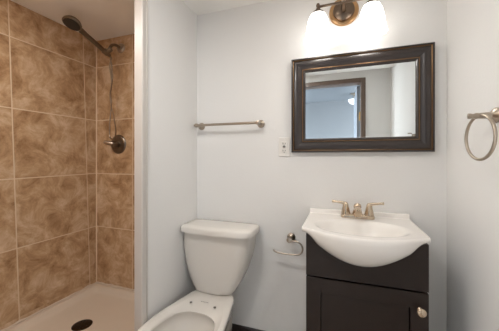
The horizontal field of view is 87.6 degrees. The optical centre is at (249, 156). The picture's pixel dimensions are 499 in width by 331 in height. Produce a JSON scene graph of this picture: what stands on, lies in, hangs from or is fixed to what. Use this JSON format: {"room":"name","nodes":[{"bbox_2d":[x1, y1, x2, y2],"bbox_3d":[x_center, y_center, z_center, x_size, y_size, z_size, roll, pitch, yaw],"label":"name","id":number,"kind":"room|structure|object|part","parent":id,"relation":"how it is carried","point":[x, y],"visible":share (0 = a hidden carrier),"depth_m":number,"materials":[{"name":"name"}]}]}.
{"room":"bathroom","nodes":[
{"label":"bathroom","id":0,"kind":"room"},
{"bbox_2d":[0,0,95,329],"bbox_3d":[-1.455,0.125,1.483,0.100,2.150,1.229,0,0,19],"label":"wall","id":1,"kind":"structure","parent":0,"point":[48,68],"depth_m":1.68,"materials":[{"name":"brown tile"}]},
{"bbox_2d":[11,0,269,40],"bbox_3d":[-0.375,-0.971,0.927,2.506,0.118,1.760,0,0,19],"label":"ceiling","id":2,"kind":"structure","parent":0,"point":[101,19],"depth_m":1.64,"materials":[{"name":"white paint"}]},
{"bbox_2d":[148,0,196,319],"bbox_3d":[-0.453,0.125,1.506,0.030,2.150,0.520,0,0,19],"label":"wall","id":3,"kind":"structure","parent":0,"point":[172,25],"depth_m":1.47,"materials":[{"name":"paint"}]},
{"bbox_2d":[134,0,147,330],"bbox_3d":[-0.526,0.126,1.272,0.046,2.149,0.049,0,0,19],"label":"trim","id":4,"kind":"structure","parent":3,"relation":"attached to","point":[140,6],"depth_m":1.25,"materials":[{"name":"grey paint"}]},
{"bbox_2d":[97,0,446,330],"bbox_3d":[-0.100,0.125,1.710,2.506,2.150,0.100,0,0,19],"label":"wall","id":5,"kind":"structure","parent":0,"point":[245,54],"depth_m":1.58,"materials":[{"name":"paint"}]},
{"bbox_2d":[101,43,124,55],"bbox_3d":[-0.993,-0.789,1.892,0.072,0.134,0.151,0,0,19],"label":"holder","id":6,"kind":"object","parent":5,"relation":"attached to","point":[121,47],"visible":0.98,"depth_m":1.89,"materials":[{"name":"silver metal"}]},
{"bbox_2d":[103,135,125,153],"bbox_3d":[-1.006,-0.097,1.930,0.144,0.144,0.088,0,0,19],"label":"shower valve","id":7,"kind":"object","parent":5,"relation":"attached to","point":[118,145],"visible":0.98,"depth_m":1.95,"materials":[{"name":"brown metal"}]},
{"bbox_3d":[-1.039,-0.101,1.917,0.068,0.043,0.036,0,0,-9],"label":"lever","id":8,"kind":"part","parent":7,"relation":"part of","materials":[{"name":"silver metal"}]},
{"bbox_2d":[194,120,264,129],"bbox_3d":[-0.136,-0.203,1.629,0.461,0.048,0.078,0,0,19],"label":"towel bar","id":9,"kind":"object","parent":5,"relation":"attached to","point":[260,123],"visible":1,"depth_m":1.59,"materials":[{"name":"silver metal"}]},
{"bbox_3d":[-0.331,-0.203,1.697,0.048,0.048,0.078,0,0,19],"label":"post","id":10,"kind":"part","parent":9,"relation":"part of","materials":[{"name":"silver metal"}]},
{"bbox_3d":[0.059,-0.203,1.560,0.048,0.048,0.078,0,0,19],"label":"post","id":11,"kind":"part","parent":9,"relation":"part of","materials":[{"name":"silver metal"}]},
{"bbox_2d":[231,323,263,330],"bbox_3d":[0.307,1.131,1.506,1.401,0.138,0.014,0,0,19],"label":"baseboard","id":12,"kind":"structure","parent":5,"relation":"attached to","point":[235,327],"depth_m":1.63,"materials":[{"name":"black wood"}]},
{"bbox_2d":[279,137,289,156],"bbox_3d":[0.206,-0.059,1.544,0.068,0.114,0.010,0,0,19],"label":"wall outlet","id":13,"kind":"object","parent":5,"relation":"attached to","point":[284,143],"visible":1,"depth_m":1.54,"materials":[{"name":"white plastic"}]},
{"bbox_2d":[281,141,286,152],"bbox_3d":[0.205,-0.059,1.542,0.033,0.067,0.002,0,0,19],"label":"receptacle","id":14,"kind":"object","parent":13,"relation":"attached to","point":[283,143],"depth_m":1.54,"materials":[{"name":"beige plastic"}]},
{"bbox_2d":[273,233,302,255],"bbox_3d":[0.226,0.501,1.501,0.176,0.109,0.079,0,0,19],"label":"toilet paper holder","id":15,"kind":"object","parent":5,"relation":"attached to","point":[290,237],"visible":1,"depth_m":1.47,"materials":[{"name":"silver metal"}]},
{"bbox_3d":[0.217,0.513,1.476,0.176,0.086,0.010,0,0,19],"label":"arm","id":16,"kind":"part","parent":15,"relation":"part of","materials":[{"name":"silver metal"}]},
{"bbox_3d":[0.234,0.471,1.498,0.048,0.048,0.079,0,0,19],"label":"post","id":17,"kind":"part","parent":15,"relation":"part of","materials":[{"name":"silver metal"}]},
{"bbox_2d":[304,0,387,45],"bbox_3d":[0.488,-0.745,1.344,0.395,0.271,0.200,0,0,19],"label":"vanity light","id":18,"kind":"object","parent":5,"relation":"attached to","point":[372,22],"visible":1,"depth_m":1.32,"materials":[{"name":"white glass"}]},
{"bbox_3d":[0.358,-0.679,1.358,0.140,0.141,0.140,0,0,19],"label":"lamp shade","id":19,"kind":"part","parent":18,"relation":"part of","materials":[{"name":"white glass"}]},
{"bbox_3d":[0.489,-0.797,1.347,0.032,0.032,0.120,0,0,19],"label":"stem","id":20,"kind":"part","parent":18,"relation":"part of","materials":[{"name":"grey metal"}]},
{"bbox_3d":[0.519,-0.802,1.431,0.156,0.156,0.017,0,0,19],"label":"plate","id":21,"kind":"part","parent":18,"relation":"part of","materials":[{"name":"brown metal"}]},
{"bbox_3d":[0.599,-0.679,1.274,0.140,0.141,0.140,0,0,19],"label":"lamp shade","id":22,"kind":"part","parent":18,"relation":"part of","materials":[{"name":"white glass"}]},
{"bbox_2d":[291,42,434,152],"bbox_3d":[0.579,-0.295,1.400,0.706,0.538,0.031,0,0,19],"label":"wall mirror","id":23,"kind":"object","parent":5,"relation":"attached to","point":[383,99],"visible":1,"depth_m":1.39,"materials":[{"name":"wood"}]},
{"bbox_3d":[0.583,-0.295,1.411,0.548,0.380,0.006,0,0,19],"label":"glass","id":24,"kind":"part","parent":23,"relation":"part of","materials":[{"name":"white mirror"}]},
{"bbox_2d":[447,0,498,330],"bbox_3d":[0.761,0.125,0.532,0.100,2.150,1.550,0,0,19],"label":"wall","id":25,"kind":"structure","parent":0,"point":[472,25],"depth_m":1.04,"materials":[{"name":"paint"}]},
{"bbox_2d":[464,107,498,160],"bbox_3d":[0.787,-0.076,0.881,0.082,0.180,0.159,0,0,19],"label":"towel ring","id":26,"kind":"object","parent":25,"relation":"attached to","point":[492,116],"visible":1,"depth_m":0.86,"materials":[{"name":"silver metal"}]},
{"bbox_3d":[0.787,-0.140,0.881,0.082,0.052,0.052,0,0,19],"label":"post","id":27,"kind":"part","parent":26,"relation":"part of","materials":[{"name":"silver metal"}]},
{"bbox_3d":[-0.375,1.240,0.927,2.506,0.080,1.760,0,0,19],"label":"floor","id":28,"kind":"structure","parent":0,"visible":0},
{"bbox_2d":[0,47,133,330],"bbox_3d":[-0.999,0.126,1.325,0.873,2.149,1.232,0,0,19],"label":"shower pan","id":29,"kind":"object","parent":28,"relation":"on","point":[99,306],"visible":0.73,"depth_m":1.73,"materials":[{"name":"beige plastic"}]},
{"bbox_2d":[4,283,133,330],"bbox_3d":[-0.997,1.093,1.321,0.867,0.214,1.226,0,0,19],"label":"basin","id":30,"kind":"object","parent":29,"relation":"in","point":[98,306],"depth_m":1.70,"materials":[{"name":"beige plastic"}]},
{"bbox_2d":[62,15,110,56],"bbox_3d":[-1.065,-0.794,1.727,0.108,0.145,0.334,0,0,19],"label":"shower head","id":31,"kind":"object","parent":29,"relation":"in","point":[69,21],"visible":0.96,"depth_m":1.63,"materials":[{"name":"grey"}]},
{"bbox_3d":[-1.048,-0.776,1.775,0.036,0.110,0.231,0,0,19],"label":"handle","id":32,"kind":"part","parent":31,"relation":"part of","materials":[{"name":"brown metal"}]},
{"bbox_2d":[109,56,115,139],"bbox_3d":[-1.001,-0.430,1.893,0.072,0.613,0.030,0,0,35],"label":"shower hose","id":33,"kind":"object","parent":31,"relation":"hanging from","point":[110,62],"visible":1,"depth_m":1.90,"materials":[{"name":"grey metal"}]},
{"bbox_2d":[137,219,258,330],"bbox_3d":[-0.266,0.801,1.311,0.452,0.797,0.746,0,0,19],"label":"toilet","id":34,"kind":"object","parent":28,"relation":"on","point":[218,253],"visible":1,"depth_m":1.46,"materials":[{"name":"white ceramic"}]},
{"bbox_3d":[-0.302,1.000,1.259,0.385,0.400,0.625,0,0,19],"label":"bowl","id":35,"kind":"part","parent":34,"relation":"part of","materials":[{"name":"white ceramic"}]},
{"bbox_3d":[-0.185,0.622,1.566,0.435,0.353,0.198,0,0,19],"label":"tank","id":36,"kind":"part","parent":34,"relation":"part of","materials":[{"name":"white ceramic"}]},
{"bbox_3d":[-0.180,0.424,1.554,0.452,0.042,0.230,0,0,19],"label":"tank lid","id":37,"kind":"part","parent":34,"relation":"part of","materials":[{"name":"white ceramic"}]},
{"bbox_2d":[306,233,428,330],"bbox_3d":[0.527,0.771,1.234,0.470,0.858,0.382,0,0,19],"label":"vanity cabinet","id":38,"kind":"object","parent":28,"relation":"on","point":[341,295],"visible":0.74,"depth_m":1.09,"materials":[{"name":"brown wood"}]},
{"bbox_2d":[302,208,430,266],"bbox_3d":[0.507,0.373,1.200,0.491,0.166,0.456,0,0,19],"label":"sink","id":39,"kind":"object","parent":38,"relation":"in","point":[389,238],"visible":0.98,"depth_m":1.08,"materials":[{"name":"white ceramic"}]},
{"bbox_2d":[332,200,383,219],"bbox_3d":[0.543,0.270,1.305,0.250,0.088,0.133,0,0,19],"label":"faucet","id":40,"kind":"object","parent":39,"relation":"on","point":[345,212],"visible":1,"depth_m":1.32,"materials":[{"name":"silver metal"}]},
{"bbox_3d":[0.474,0.240,1.371,0.076,0.029,0.020,0,0,17],"label":"lever","id":41,"kind":"part","parent":40,"relation":"part of","materials":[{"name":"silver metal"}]},
{"bbox_3d":[0.504,0.266,1.362,0.046,0.059,0.046,0,0,19],"label":"handle","id":42,"kind":"part","parent":40,"relation":"part of","materials":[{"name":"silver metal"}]},
{"bbox_3d":[0.543,0.272,1.305,0.051,0.053,0.133,0,0,19],"label":"spout","id":43,"kind":"part","parent":40,"relation":"part of","materials":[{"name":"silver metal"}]},
{"bbox_3d":[0.557,0.304,1.343,0.162,0.019,0.052,0,0,19],"label":"plate","id":44,"kind":"part","parent":40,"relation":"part of","materials":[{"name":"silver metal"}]},
{"bbox_3d":[0.610,0.266,1.325,0.046,0.059,0.046,0,0,19],"label":"handle","id":45,"kind":"part","parent":40,"relation":"part of","materials":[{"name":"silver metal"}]},
{"bbox_3d":[0.638,0.240,1.313,0.076,0.029,0.020,0,0,22],"label":"lever","id":46,"kind":"part","parent":40,"relation":"part of","materials":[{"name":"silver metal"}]},
{"bbox_3d":[0.478,0.817,1.096,0.470,0.567,0.018,0,0,19],"label":"door","id":47,"kind":"part","parent":38,"relation":"part of","materials":[{"name":"brown wood"}]},
{"bbox_3d":[0.478,0.434,1.096,0.470,0.185,0.018,0,0,19],"label":"apron panel","id":48,"kind":"part","parent":38,"relation":"part of","materials":[{"name":"brown wood"}]},
{"bbox_3d":[0.662,0.597,1.003,0.033,0.033,0.036,0,0,19],"label":"knob","id":49,"kind":"part","parent":38,"relation":"part of","materials":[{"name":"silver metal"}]}
]}

